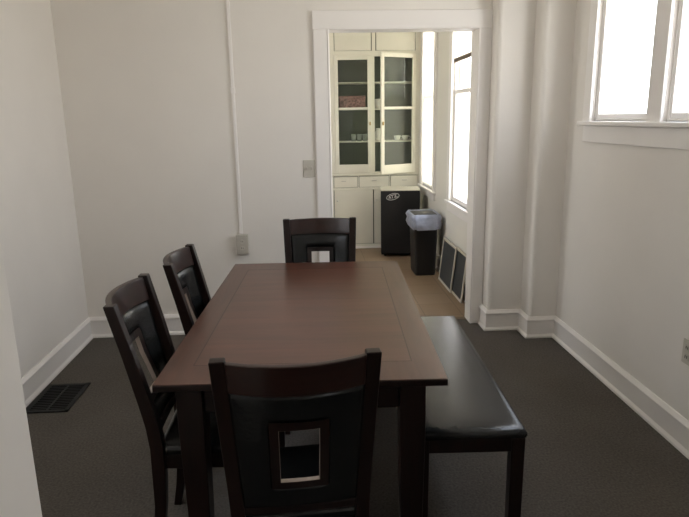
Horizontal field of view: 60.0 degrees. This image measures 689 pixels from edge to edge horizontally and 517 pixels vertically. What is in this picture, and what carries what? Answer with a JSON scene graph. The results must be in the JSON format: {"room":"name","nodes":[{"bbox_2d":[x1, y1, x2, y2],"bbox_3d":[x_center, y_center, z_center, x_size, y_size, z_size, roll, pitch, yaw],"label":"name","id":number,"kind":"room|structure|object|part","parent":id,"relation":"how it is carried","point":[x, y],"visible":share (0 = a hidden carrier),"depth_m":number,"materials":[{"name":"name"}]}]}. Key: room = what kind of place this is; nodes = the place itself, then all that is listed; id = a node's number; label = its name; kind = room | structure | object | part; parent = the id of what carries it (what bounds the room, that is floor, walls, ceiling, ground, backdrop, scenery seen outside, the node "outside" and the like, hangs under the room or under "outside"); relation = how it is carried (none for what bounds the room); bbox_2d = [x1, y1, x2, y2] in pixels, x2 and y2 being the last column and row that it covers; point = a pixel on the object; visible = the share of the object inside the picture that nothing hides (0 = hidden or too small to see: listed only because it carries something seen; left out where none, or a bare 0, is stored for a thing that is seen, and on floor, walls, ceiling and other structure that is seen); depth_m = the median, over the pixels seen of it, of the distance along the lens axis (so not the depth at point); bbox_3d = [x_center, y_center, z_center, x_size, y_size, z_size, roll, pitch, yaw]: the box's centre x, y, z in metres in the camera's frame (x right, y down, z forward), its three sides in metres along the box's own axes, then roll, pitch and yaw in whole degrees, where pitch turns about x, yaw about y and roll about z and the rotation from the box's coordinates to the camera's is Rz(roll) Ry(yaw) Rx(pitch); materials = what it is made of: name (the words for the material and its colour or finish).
{"room":"dining room","nodes":[
{"label":"dining room","id":0,"kind":"room"},
{"bbox_2d":[0,242,41,516],"bbox_3d":[-0.011,-0.088,0.833,3.443,2.950,0.140,-2,13,-3],"label":"wall","id":1,"kind":"structure","parent":0,"point":[19,493],"depth_m":0.90,"materials":[{"name":"paint"}]},
{"bbox_2d":[0,0,87,377],"bbox_3d":[-1.825,-0.112,1.070,0.150,2.950,6.635,-2,13,-3],"label":"wall","id":2,"kind":"structure","parent":0,"point":[40,245],"depth_m":3.68,"materials":[{"name":"paint"}]},
{"bbox_2d":[21,314,184,406],"bbox_3d":[-0.950,0.886,2.862,1.734,0.157,3.475,-2,13,-3],"label":"baseboard","id":3,"kind":"structure","parent":2,"relation":"attached to","point":[36,380],"depth_m":4.03,"materials":[{"name":"paint"}]},
{"bbox_2d":[50,0,491,316],"bbox_3d":[-0.232,-0.909,4.336,3.443,2.950,0.120,-2,13,-3],"label":"wall","id":4,"kind":"structure","parent":0,"point":[145,85],"depth_m":4.21,"materials":[{"name":"paint"}]},
{"bbox_2d":[226,0,242,233],"bbox_3d":[-0.781,-1.246,4.151,0.030,2.190,0.018,-2,13,-3],"label":"cable conduit","id":5,"kind":"object","parent":4,"relation":"attached to","point":[227,1],"visible":1,"depth_m":4.20,"materials":[{"name":"paint"}]},
{"bbox_2d":[236,234,248,254],"bbox_3d":[-0.753,-0.104,4.403,0.086,0.146,0.054,-2,13,-3],"label":"outlet box","id":6,"kind":"object","parent":4,"relation":"attached to","point":[242,243],"visible":1,"depth_m":4.38,"materials":[{"name":"beige plastic"}]},
{"bbox_3d":[-0.751,-0.098,4.383,0.072,0.116,0.004,-2,13,-3],"label":"plate","id":7,"kind":"part","parent":6,"relation":"part of","materials":[{"name":"beige plastic"}]},
{"bbox_2d":[303,160,314,176],"bbox_3d":[-0.256,-0.651,4.324,0.086,0.124,0.018,-2,13,-3],"label":"light switch","id":8,"kind":"object","parent":4,"relation":"attached to","point":[308,165],"visible":1,"depth_m":4.33,"materials":[{"name":"beige plastic"}]},
{"bbox_2d":[313,27,491,322],"bbox_3d":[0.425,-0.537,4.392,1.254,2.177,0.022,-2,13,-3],"label":"trim","id":9,"kind":"structure","parent":4,"relation":"attached to","point":[319,35],"depth_m":4.31,"materials":[{"name":"paint"}]},
{"bbox_2d":[312,9,492,29],"bbox_3d":[0.404,-1.653,4.128,1.256,0.122,0.024,-2,13,-3],"label":"trim","id":10,"kind":"structure","parent":4,"relation":"attached to","point":[483,18],"depth_m":4.11,"materials":[{"name":"paint"}]},
{"bbox_2d":[482,0,536,309],"bbox_3d":[1.201,-0.927,4.304,0.310,2.950,0.230,-2,13,-3],"label":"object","id":11,"kind":"structure","parent":4,"relation":"attached to","point":[513,24],"depth_m":4.23,"materials":[{"name":"paint"}]},
{"bbox_2d":[26,248,688,516],"bbox_3d":[-0.089,0.932,3.074,3.713,0.060,9.840,-2,13,-3],"label":"floor","id":12,"kind":"structure","parent":0,"point":[588,453],"depth_m":2.90,"materials":[{"name":"carpet"}]},
{"bbox_2d":[26,383,90,413],"bbox_3d":[-1.690,0.820,3.522,0.250,0.008,0.370,-2,13,-3],"label":"floor vent","id":13,"kind":"object","parent":12,"relation":"in","point":[55,397],"visible":0.91,"depth_m":3.51,"materials":[{"name":"metal"}]},
{"bbox_2d":[30,385,83,409],"bbox_3d":[-1.690,0.820,3.522,0.206,0.005,0.330,-2,13,-3],"label":"grille","id":14,"kind":"object","parent":13,"relation":"attached to","point":[54,397],"depth_m":3.52,"materials":[{"name":"metal"}]},
{"bbox_2d":[103,273,223,516],"bbox_3d":[-0.562,0.588,2.259,0.532,1.000,0.436,-2,13,-3],"label":"dining chair","id":15,"kind":"object","parent":12,"relation":"on","point":[132,309],"visible":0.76,"depth_m":2.14,"materials":[{"name":"brown wood"}]},
{"bbox_3d":[-0.794,0.157,2.146,0.082,0.089,0.359,-2,13,-3],"label":"rail","id":16,"kind":"part","parent":15,"relation":"part of","materials":[{"name":"brown wood"}]},
{"bbox_3d":[-0.701,0.635,2.069,0.145,1.000,0.060,-2,13,-3],"label":"post","id":17,"kind":"part","parent":15,"relation":"part of","materials":[{"name":"brown wood"}]},
{"bbox_3d":[-0.745,0.392,2.203,0.096,0.236,0.156,-2,13,-3],"label":"opening frame","id":18,"kind":"part","parent":15,"relation":"part of","materials":[{"name":"brown wood"}]},
{"bbox_3d":[-0.720,0.549,2.435,0.145,1.000,0.060,-2,13,-3],"label":"post","id":19,"kind":"part","parent":15,"relation":"part of","materials":[{"name":"brown wood"}]},
{"bbox_3d":[-0.679,0.586,2.252,0.033,0.030,0.321,-2,13,-3],"label":"rail","id":20,"kind":"part","parent":15,"relation":"part of","materials":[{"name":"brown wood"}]},
{"bbox_3d":[-0.480,0.621,2.271,0.370,0.046,0.402,-2,13,-3],"label":"seat","id":21,"kind":"part","parent":15,"relation":"part of","materials":[{"name":"black leather"}]},
{"bbox_3d":[-0.485,0.671,2.283,0.360,0.055,0.388,-2,13,-3],"label":"seat frame","id":22,"kind":"part","parent":15,"relation":"part of","materials":[{"name":"brown wood"}]},
{"bbox_2d":[163,244,290,446],"bbox_3d":[-0.529,0.460,2.799,0.532,1.000,0.436,-1,13,-1],"label":"dining chair","id":23,"kind":"object","parent":12,"relation":"on","point":[182,267],"visible":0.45,"depth_m":2.79,"materials":[{"name":"black leather"}]},
{"bbox_3d":[-0.762,0.028,2.691,0.082,0.089,0.359,-1,13,-1],"label":"rail","id":24,"kind":"part","parent":23,"relation":"part of","materials":[{"name":"brown wood"}]},
{"bbox_3d":[-0.673,0.506,2.612,0.145,1.000,0.060,-1,13,-1],"label":"post","id":25,"kind":"part","parent":23,"relation":"part of","materials":[{"name":"brown wood"}]},
{"bbox_3d":[-0.713,0.264,2.747,0.096,0.236,0.156,-1,13,-1],"label":"opening frame","id":26,"kind":"part","parent":23,"relation":"part of","materials":[{"name":"brown wood"}]},
{"bbox_3d":[-0.683,0.420,2.978,0.145,1.000,0.060,-1,13,-1],"label":"post","id":27,"kind":"part","parent":23,"relation":"part of","materials":[{"name":"brown wood"}]},
{"bbox_3d":[-0.290,0.790,2.708,0.044,0.390,0.044,-1,13,-1],"label":"leg","id":28,"kind":"part","parent":23,"relation":"part of","materials":[{"name":"brown wood"}]},
{"bbox_2d":[208,347,381,516],"bbox_3d":[-0.139,0.684,1.819,0.436,1.000,0.532,-3,13,-7],"label":"dining chair","id":29,"kind":"object","parent":12,"relation":"on","point":[331,477],"visible":1,"depth_m":1.57,"materials":[{"name":"black leather"}]},
{"bbox_3d":[-0.307,0.726,1.653,0.060,1.000,0.145,-3,13,-7],"label":"post","id":30,"kind":"part","parent":29,"relation":"part of","materials":[{"name":"brown wood"}]},
{"bbox_3d":[-0.118,0.297,1.498,0.359,0.089,0.082,-3,13,-7],"label":"rail","id":31,"kind":"part","parent":29,"relation":"part of","materials":[{"name":"brown wood"}]},
{"bbox_3d":[-0.120,0.524,1.597,0.156,0.236,0.096,-3,13,-7],"label":"opening frame","id":32,"kind":"part","parent":29,"relation":"part of","materials":[{"name":"brown wood"}]},
{"bbox_3d":[-0.124,0.705,1.704,0.321,0.030,0.033,-3,13,-7],"label":"rail","id":33,"kind":"part","parent":29,"relation":"part of","materials":[{"name":"brown wood"}]},
{"bbox_3d":[-0.148,0.702,1.905,0.402,0.046,0.370,-3,13,-7],"label":"seat","id":34,"kind":"part","parent":29,"relation":"part of","materials":[{"name":"black leather"}]},
{"bbox_3d":[0.066,0.709,1.697,0.060,1.000,0.145,-3,13,-7],"label":"post","id":35,"kind":"part","parent":29,"relation":"part of","materials":[{"name":"brown wood"}]},
{"bbox_2d":[152,261,447,516],"bbox_3d":[-0.147,0.578,2.790,0.950,0.760,1.632,-1,13,-1],"label":"dining table","id":36,"kind":"object","parent":12,"relation":"on","point":[308,312],"visible":0.94,"depth_m":2.26,"materials":[{"name":"brown wood"}]},
{"bbox_3d":[-0.499,0.772,2.051,0.086,0.734,0.086,-1,13,-1],"label":"leg","id":37,"kind":"part","parent":36,"relation":"part of","materials":[{"name":"brown wood"}]},
{"bbox_3d":[0.229,0.757,2.059,0.086,0.734,0.086,-1,13,-1],"label":"leg","id":38,"kind":"part","parent":36,"relation":"part of","materials":[{"name":"brown wood"}]},
{"bbox_2d":[283,217,355,262],"bbox_3d":[-0.134,0.294,3.474,0.436,1.000,0.532,-1,13,-2],"label":"dining chair","id":39,"kind":"object","parent":12,"relation":"on","point":[337,236],"visible":0.44,"depth_m":3.58,"materials":[{"name":"black leather"}]},
{"bbox_3d":[-0.326,0.264,3.614,0.060,1.000,0.145,-1,13,-2],"label":"post","id":40,"kind":"part","parent":39,"relation":"part of","materials":[{"name":"brown wood"}]},
{"bbox_3d":[-0.149,-0.195,3.590,0.359,0.089,0.082,-1,13,-2],"label":"rail","id":41,"kind":"part","parent":39,"relation":"part of","materials":[{"name":"brown wood"}]},
{"bbox_3d":[-0.143,0.052,3.603,0.156,0.236,0.096,-1,13,-2],"label":"opening frame","id":42,"kind":"part","parent":39,"relation":"part of","materials":[{"name":"brown wood"}]},
{"bbox_3d":[0.049,0.255,3.624,0.060,1.000,0.145,-1,13,-2],"label":"post","id":43,"kind":"part","parent":39,"relation":"part of","materials":[{"name":"brown wood"}]},
{"bbox_2d":[329,32,420,248],"bbox_3d":[0.333,-1.579,7.148,1.140,2.945,0.617,-2,13,-3],"label":"china cabinet","id":44,"kind":"object","parent":12,"relation":"on","point":[384,66],"visible":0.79,"depth_m":7.25,"materials":[{"name":"paint"}]},
{"bbox_3d":[0.016,-0.924,7.220,0.284,0.127,0.018,-2,13,-3],"label":"drawer","id":45,"kind":"part","parent":44,"relation":"part of","materials":[{"name":"beige paint"}]},
{"bbox_2d":[338,96,365,107],"bbox_3d":[0.088,-1.868,7.152,0.316,0.150,0.166,-2,13,-3],"label":"tin box","id":46,"kind":"object","parent":44,"relation":"on","point":[344,101],"visible":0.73,"depth_m":7.07,"materials":[{"name":"red metal"}]},
{"bbox_3d":[0.087,-1.925,7.138,0.316,0.032,0.166,-2,13,-3],"label":"lid","id":47,"kind":"part","parent":46,"relation":"part of","materials":[{"name":"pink metal"}]},
{"bbox_3d":[0.090,-2.651,6.819,0.421,0.524,0.018,-2,13,-3],"label":"door","id":48,"kind":"part","parent":44,"relation":"part of","materials":[{"name":"beige paint"}]},
{"bbox_3d":[0.102,-1.686,7.040,0.435,1.346,0.022,-2,13,-3],"label":"glass door","id":49,"kind":"part","parent":44,"relation":"part of","materials":[{"name":"beige paint"}]},
{"bbox_2d":[351,134,355,140],"bbox_3d":[0.111,-1.465,7.237,0.066,0.085,0.066,-2,13,-3],"label":"tumbler","id":50,"kind":"object","parent":44,"relation":"on","point":[353,136],"visible":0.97,"depth_m":7.21,"materials":[{"name":"glass"}]},
{"bbox_3d":[0.117,-0.510,7.324,0.469,0.666,0.018,-2,13,-3],"label":"door","id":51,"kind":"part","parent":44,"relation":"part of","materials":[{"name":"beige paint"}]},
{"bbox_3d":[0.350,-0.843,7.248,1.140,0.010,0.012,-2,13,-3],"label":"rail","id":52,"kind":"part","parent":44,"relation":"part of","materials":[{"name":"beige paint"}]},
{"bbox_2d":[357,134,361,140],"bbox_3d":[0.181,-1.467,7.241,0.066,0.085,0.066,-2,13,-3],"label":"tumbler","id":53,"kind":"object","parent":44,"relation":"on","point":[359,136],"visible":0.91,"depth_m":7.22,"materials":[{"name":"glass"}]},
{"bbox_2d":[362,134,367,140],"bbox_3d":[0.250,-1.471,7.255,0.066,0.085,0.066,-2,13,-3],"label":"tumbler","id":54,"kind":"object","parent":44,"relation":"on","point":[365,136],"visible":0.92,"depth_m":7.23,"materials":[{"name":"glass"}]},
{"bbox_3d":[0.359,-0.934,7.240,0.358,0.127,0.018,-2,13,-3],"label":"drawer","id":55,"kind":"part","parent":44,"relation":"part of","materials":[{"name":"beige paint"}]},
{"bbox_2d":[338,81,411,84],"bbox_3d":[0.318,-2.105,7.163,1.095,0.012,0.322,-2,13,-3],"label":"shelf","id":56,"kind":"object","parent":44,"relation":"attached to","point":[339,82],"depth_m":7.22,"materials":[{"name":"beige paint"}]},
{"bbox_2d":[339,139,410,142],"bbox_3d":[0.330,-1.438,7.320,1.095,0.012,0.322,-2,13,-3],"label":"shelf","id":57,"kind":"object","parent":44,"relation":"attached to","point":[340,140],"depth_m":7.27,"materials":[{"name":"beige paint"}]},
{"bbox_2d":[375,128,379,140],"bbox_3d":[0.411,-1.501,7.227,0.090,0.150,0.090,-2,13,-3],"label":"jar","id":58,"kind":"object","parent":44,"relation":"on","point":[377,132],"visible":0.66,"depth_m":7.19,"materials":[{"name":"white ceramic"}]},
{"bbox_2d":[375,99,379,108],"bbox_3d":[0.409,-1.856,7.154,0.110,0.115,0.110,-2,13,-3],"label":"canister","id":59,"kind":"object","parent":44,"relation":"on","point":[377,101],"visible":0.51,"depth_m":7.11,"materials":[{"name":"white ceramic"}]},
{"bbox_3d":[0.630,-0.525,7.353,0.533,0.666,0.018,-2,13,-3],"label":"door","id":60,"kind":"part","parent":44,"relation":"part of","materials":[{"name":"beige paint"}]},
{"bbox_3d":[0.588,-2.666,6.847,0.453,0.524,0.018,-2,13,-3],"label":"door","id":61,"kind":"part","parent":44,"relation":"part of","materials":[{"name":"beige paint"}]},
{"bbox_2d":[394,135,401,140],"bbox_3d":[0.644,-1.464,7.251,0.089,0.060,0.089,11,18,40],"label":"cup","id":62,"kind":"object","parent":44,"relation":"on","point":[396,137],"visible":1,"depth_m":7.23,"materials":[{"name":"white ceramic"}]},
{"bbox_3d":[0.626,-1.682,6.959,0.488,1.358,0.022,-9,15,-29],"label":"glass door","id":63,"kind":"part","parent":44,"relation":"part of","materials":[{"name":"beige paint"}]},
{"bbox_3d":[0.725,-0.946,7.260,0.328,0.127,0.018,-2,13,-3],"label":"drawer","id":64,"kind":"part","parent":44,"relation":"part of","materials":[{"name":"beige paint"}]},
{"bbox_2d":[402,135,409,139],"bbox_3d":[0.743,-1.470,7.266,0.089,0.060,0.089,11,18,40],"label":"cup","id":65,"kind":"object","parent":44,"relation":"on","point":[404,137],"visible":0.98,"depth_m":7.24,"materials":[{"name":"white ceramic"}]},
{"bbox_2d":[380,186,419,255],"bbox_3d":[0.648,-0.439,7.010,0.448,0.778,0.394,0,13,3],"label":"mini fridge","id":66,"kind":"object","parent":12,"relation":"on","point":[396,201],"visible":0.81,"depth_m":6.82,"materials":[{"name":"metal"}]},
{"bbox_2d":[406,209,441,275],"bbox_3d":[0.811,-0.169,6.166,0.311,0.634,0.417,-2,13,-3],"label":"waste bin","id":67,"kind":"object","parent":12,"relation":"on","point":[424,224],"visible":1,"depth_m":6.02,"materials":[{"name":"black plastic"}]},
{"bbox_2d":[438,237,456,292],"bbox_3d":[0.978,0.054,5.673,0.058,0.423,0.500,-2,13,-3],"label":"screen","id":68,"kind":"object","parent":12,"relation":"on","point":[449,251],"visible":1,"depth_m":5.65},
{"bbox_3d":[0.978,0.054,5.673,0.004,0.389,0.465,4,13,-5],"label":"panel","id":69,"kind":"part","parent":68,"relation":"part of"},
{"bbox_2d":[451,247,465,302],"bbox_3d":[1.017,0.140,5.304,0.056,0.423,0.380,-2,13,-3],"label":"screen","id":70,"kind":"object","parent":12,"relation":"on","point":[459,276],"visible":0.76,"depth_m":5.27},
{"bbox_2d":[421,316,526,516],"bbox_3d":[0.450,0.698,2.842,0.410,0.482,1.294,-1,13,-1],"label":"bench","id":71,"kind":"object","parent":12,"relation":"on","point":[469,414],"visible":0.53,"depth_m":2.26,"materials":[{"name":"black leather"}]},
{"bbox_3d":[0.288,0.868,2.243,0.050,0.432,0.050,-1,13,-1],"label":"leg","id":72,"kind":"part","parent":71,"relation":"part of","materials":[{"name":"brown wood"}]},
{"bbox_2d":[421,316,526,440],"bbox_3d":[0.446,0.488,2.792,0.410,0.050,1.294,-1,13,-1],"label":"cushion","id":73,"kind":"object","parent":71,"relation":"on","point":[472,406],"depth_m":2.38,"materials":[{"name":"black leather"}]},
{"bbox_3d":[0.639,0.860,2.249,0.050,0.432,0.050,-1,13,-1],"label":"leg","id":74,"kind":"part","parent":71,"relation":"part of","materials":[{"name":"brown wood"}]},
{"bbox_2d":[420,32,466,281],"bbox_3d":[1.054,-1.320,5.981,0.150,2.950,3.105,-2,13,-3],"label":"wall","id":75,"kind":"structure","parent":0,"point":[453,228],"depth_m":5.93,"materials":[{"name":"paint"}]},
{"bbox_2d":[417,183,435,194],"bbox_3d":[0.956,-0.797,6.825,0.085,0.030,0.910,-2,13,-3],"label":"trim","id":76,"kind":"structure","parent":75,"relation":"attached to","point":[424,187],"depth_m":6.72,"materials":[{"name":"paint"}]},
{"bbox_2d":[419,32,437,200],"bbox_3d":[0.924,-1.669,6.603,0.020,1.970,0.840,-2,13,-3],"label":"trim","id":77,"kind":"structure","parent":75,"relation":"attached to","point":[427,194],"depth_m":6.43,"materials":[{"name":"paint"}]},
{"bbox_2d":[423,32,433,186],"bbox_3d":[0.937,-1.681,6.601,0.036,1.723,0.600,-2,13,-3],"label":"roller shade","id":78,"kind":"object","parent":75,"relation":"attached to","point":[429,36],"visible":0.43,"depth_m":6.64,"materials":[{"name":"white fabric"}]},
{"bbox_2d":[435,252,465,301],"bbox_3d":[1.000,0.086,6.111,0.030,0.157,2.725,-2,13,-3],"label":"baseboard","id":79,"kind":"structure","parent":75,"relation":"attached to","point":[438,257],"depth_m":6.24,"materials":[{"name":"paint"}]},
{"bbox_2d":[444,199,467,215],"bbox_3d":[1.045,-0.465,5.408,0.085,0.030,0.915,-2,13,-3],"label":"trim","id":80,"kind":"structure","parent":75,"relation":"attached to","point":[457,206],"depth_m":5.39,"materials":[{"name":"paint"}]},
{"bbox_2d":[446,32,472,222],"bbox_3d":[1.012,-1.341,5.201,0.020,1.970,0.875,-2,13,-3],"label":"trim","id":81,"kind":"structure","parent":75,"relation":"attached to","point":[449,208],"depth_m":5.51,"materials":[{"name":"paint"}]},
{"bbox_2d":[452,57,469,208],"bbox_3d":[1.112,-1.344,5.207,0.150,1.770,0.675,-2,13,-3],"label":"window","id":82,"kind":"structure","parent":75,"relation":"in","point":[462,68],"depth_m":5.56,"materials":[{"name":"glass"}]},
{"bbox_3d":[1.087,-1.815,5.095,0.035,0.769,0.643,-2,13,-3],"label":"sash","id":83,"kind":"part","parent":82,"relation":"part of","materials":[{"name":"glass"}]},
{"bbox_2d":[454,32,471,62],"bbox_3d":[1.015,-1.948,5.059,0.036,0.498,0.635,-2,13,-3],"label":"roller shade","id":84,"kind":"object","parent":75,"relation":"attached to","point":[463,40],"visible":0.47,"depth_m":5.12,"materials":[{"name":"white fabric"}]},
{"bbox_2d":[556,0,688,420],"bbox_3d":[1.761,-0.223,1.271,0.150,2.950,6.635,-2,13,-3],"label":"wall","id":85,"kind":"structure","parent":0,"point":[623,277],"depth_m":3.32,"materials":[{"name":"paint"}]},
{"bbox_2d":[520,0,576,316],"bbox_3d":[1.430,-0.913,4.228,0.257,2.950,0.413,-2,13,-3],"label":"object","id":86,"kind":"structure","parent":85,"relation":"attached to","point":[555,19],"depth_m":4.08,"materials":[{"name":"paint"}]},
{"bbox_2d":[478,304,688,458],"bbox_3d":[1.382,0.813,2.992,0.477,0.157,3.475,-2,13,-3],"label":"baseboard","id":87,"kind":"structure","parent":85,"relation":"attached to","point":[657,413],"depth_m":3.62,"materials":[{"name":"paint"}]},
{"bbox_2d":[595,0,645,120],"bbox_3d":[1.631,-1.290,3.269,0.150,1.045,0.630,-2,13,-3],"label":"window","id":88,"kind":"structure","parent":85,"relation":"in","point":[614,11],"depth_m":3.58,"materials":[{"name":"glass"}]},
{"bbox_2d":[582,0,674,121],"bbox_3d":[1.553,-1.243,2.879,0.022,1.155,1.590,-2,13,-3],"label":"trim","id":89,"kind":"structure","parent":85,"relation":"attached to","point":[664,17],"depth_m":2.97,"materials":[{"name":"paint"}]},
{"bbox_2d":[577,121,688,127],"bbox_3d":[1.582,-0.676,3.006,0.105,0.027,1.655,-2,13,-3],"label":"window sill","id":90,"kind":"structure","parent":85,"relation":"attached to","point":[582,123],"depth_m":3.13,"materials":[{"name":"paint"}]},
{"bbox_2d":[582,126,688,149],"bbox_3d":[1.567,-0.614,3.019,0.018,0.100,1.575,-2,13,-3],"label":"trim","id":91,"kind":"structure","parent":85,"relation":"attached to","point":[657,137],"depth_m":3.13,"materials":[{"name":"paint"}]},
{"bbox_2d":[667,0,688,121],"bbox_3d":[1.678,-1.116,2.528,0.150,1.045,0.635,-2,13,-3],"label":"window","id":92,"kind":"structure","parent":85,"relation":"in","point":[678,107],"depth_m":2.87,"materials":[{"name":"glass"}]},
{"bbox_2d":[681,338,688,365],"bbox_3d":[1.614,0.443,2.809,0.012,0.118,0.076,-2,13,-3],"label":"wall outlet","id":93,"kind":"object","parent":85,"relation":"attached to","point":[685,351],"visible":1,"depth_m":2.82,"materials":[{"name":"beige plastic"}]}
]}

